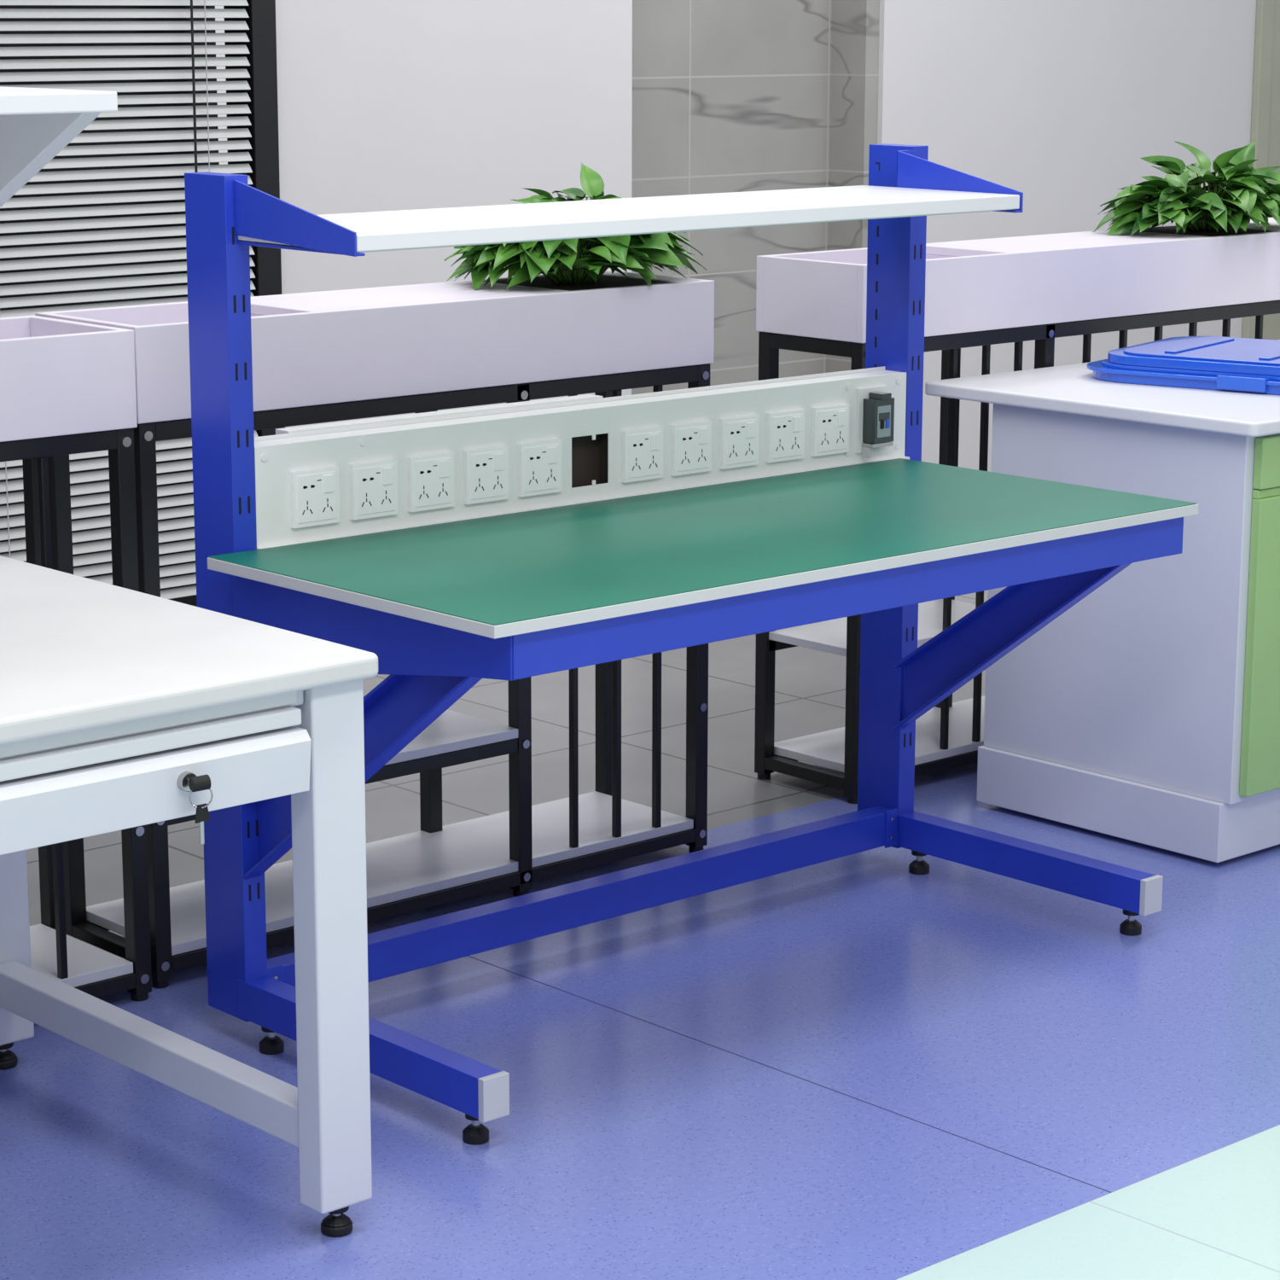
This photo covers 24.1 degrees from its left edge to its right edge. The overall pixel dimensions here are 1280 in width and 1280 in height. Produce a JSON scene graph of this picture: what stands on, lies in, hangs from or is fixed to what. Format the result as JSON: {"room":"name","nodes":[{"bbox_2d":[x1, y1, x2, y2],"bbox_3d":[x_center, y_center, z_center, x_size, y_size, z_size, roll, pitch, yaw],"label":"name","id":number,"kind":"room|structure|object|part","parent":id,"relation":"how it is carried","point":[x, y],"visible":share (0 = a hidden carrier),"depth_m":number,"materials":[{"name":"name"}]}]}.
{"room":"electronics workshop","nodes":[
{"label":"electronics workshop","id":0,"kind":"room"},
{"bbox_2d":[0,0,1256,588],"bbox_3d":[-1.221,-1.677,7.812,12.000,3.200,0.300,-10,16,-41],"label":"wall","id":1,"kind":"structure","parent":0,"point":[384,105],"depth_m":9.25,"materials":[{"name":"paint"}]},
{"bbox_2d":[160,0,285,606],"bbox_3d":[-2.033,-1.250,6.994,2.805,2.700,0.130,-10,16,-41],"label":"window","id":2,"kind":"structure","parent":1,"relation":"in","point":[261,34],"depth_m":7.86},
{"bbox_2d":[0,0,258,599],"bbox_3d":[-1.978,-1.226,6.957,2.610,2.571,0.042,-10,16,-41],"label":"blind","id":3,"kind":"object","parent":2,"relation":"attached to","point":[191,13],"visible":0.38,"depth_m":7.61,"materials":[{"name":"white plastic"}]},
{"bbox_2d":[1241,0,1279,340],"bbox_3d":[2.560,-1.890,11.035,1.000,2.300,0.029,-10,16,-41],"label":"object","id":4,"kind":"structure","parent":1,"relation":"in","point":[1265,103],"depth_m":10.71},
{"bbox_2d":[0,590,1279,1279],"bbox_3d":[1.123,0.441,5.606,12.000,0.020,9.500,-10,16,-41],"label":"floor","id":5,"kind":"structure","parent":0,"point":[859,1066],"depth_m":4.50,"materials":[{"name":"blue plastic"}]},
{"bbox_2d":[0,315,151,1000],"bbox_3d":[-1.323,0.110,4.474,1.185,1.085,0.298,-10,16,-41],"label":"rack","id":6,"kind":"object","parent":5,"relation":"on","point":[66,387],"visible":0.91,"depth_m":4.67,"materials":[{"name":"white metal"}]},
{"bbox_2d":[0,86,378,1237],"bbox_3d":[-1.212,0.075,3.636,1.560,1.500,1.024,-10,16,-41],"label":"desk","id":7,"kind":"object","parent":5,"relation":"on","point":[121,708],"visible":1,"depth_m":3.82,"materials":[{"name":"metal"}]},
{"bbox_2d":[0,86,117,115],"bbox_3d":[-1.400,-0.657,3.722,1.525,0.028,0.370,-10,16,-41],"label":"shelf","id":8,"kind":"object","parent":7,"relation":"attached to","point":[14,101],"depth_m":4.04,"materials":[{"name":"white laminate"}]},
{"bbox_2d":[0,691,301,781],"bbox_3d":[-1.009,0.148,3.421,1.300,0.046,0.320,-10,16,-41],"label":"drawer","id":9,"kind":"object","parent":7,"relation":"on","point":[160,736],"depth_m":3.59,"materials":[{"name":"white paint"}]},
{"bbox_3d":[-1.204,0.443,3.715,1.489,0.747,0.899,-10,16,-41],"label":"desk frame","id":10,"kind":"part","parent":7,"relation":"part of","materials":[{"name":"white paint"}]},
{"bbox_2d":[35,269,714,988],"bbox_3d":[-0.426,-0.065,5.311,1.245,1.085,0.298,-10,16,-41],"label":"rack","id":11,"kind":"object","parent":5,"relation":"on","point":[321,357],"visible":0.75,"depth_m":5.23,"materials":[{"name":"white metal"}]},
{"bbox_2d":[444,162,706,290],"bbox_3d":[-0.118,-0.755,5.446,0.530,0.215,0.388,-7,14,-31],"label":"pothos","id":12,"kind":"object","parent":11,"relation":"on","point":[583,260],"visible":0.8,"depth_m":5.36,"materials":[{"name":"green plant"}]},
{"bbox_2d":[184,143,1198,1145],"bbox_3d":[0.126,-0.077,4.771,1.567,1.334,0.785,-10,16,-41],"label":"workbench","id":13,"kind":"object","parent":5,"relation":"on","point":[456,549],"visible":1,"depth_m":4.68,"materials":[{"name":"blue metal"}]},
{"bbox_3d":[-0.073,-0.304,4.989,1.422,0.196,0.102,-10,16,-41],"label":"power panel","id":14,"kind":"part","parent":13,"relation":"part of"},
{"bbox_2d":[238,185,1019,252],"bbox_3d":[0.002,-0.674,4.780,1.403,0.030,0.370,-10,16,-41],"label":"shelf","id":15,"kind":"object","parent":13,"relation":"attached to","point":[418,229],"depth_m":4.62,"materials":[{"name":"white laminate"}]},
{"bbox_3d":[0.160,0.076,4.776,1.488,0.490,0.660,-10,16,-41],"label":"support frame","id":16,"kind":"part","parent":13,"relation":"part of","materials":[{"name":"blue metal"}]},
{"bbox_2d":[754,217,1279,803],"bbox_3d":[1.004,-0.344,6.643,1.808,1.085,0.298,-10,16,-41],"label":"rack","id":17,"kind":"object","parent":5,"relation":"on","point":[1043,288],"visible":0.6,"depth_m":6.22,"materials":[{"name":"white metal"}]},
{"bbox_2d":[1092,140,1279,235],"bbox_3d":[1.286,-1.018,6.745,0.635,0.198,0.421,-10,16,-41],"label":"pothos","id":18,"kind":"object","parent":17,"relation":"on","point":[1179,198],"visible":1,"depth_m":6.66,"materials":[{"name":"green plant"}]},
{"bbox_2d":[925,339,1279,862],"bbox_3d":[1.449,-0.151,6.314,1.665,0.846,0.808,-10,16,-41],"label":"base cabinet","id":19,"kind":"object","parent":5,"relation":"on","point":[1147,712],"visible":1,"depth_m":5.67,"materials":[{"name":"white laminate"}]},
{"bbox_2d":[925,339,1279,436],"bbox_3d":[1.450,-0.553,6.229,1.665,0.026,0.808,-10,16,-41],"label":"countertop","id":20,"kind":"structure","parent":19,"relation":"on","point":[1070,388],"depth_m":5.75,"materials":[{"name":"white laminate"}]},
{"bbox_2d":[1086,336,1279,395],"bbox_3d":[1.306,-0.550,6.012,0.736,0.057,0.520,8,14,33],"label":"plastic lid","id":21,"kind":"object","parent":20,"relation":"on","point":[1211,363],"visible":1,"depth_m":5.93,"materials":[{"name":"blue plastic"}]}
]}

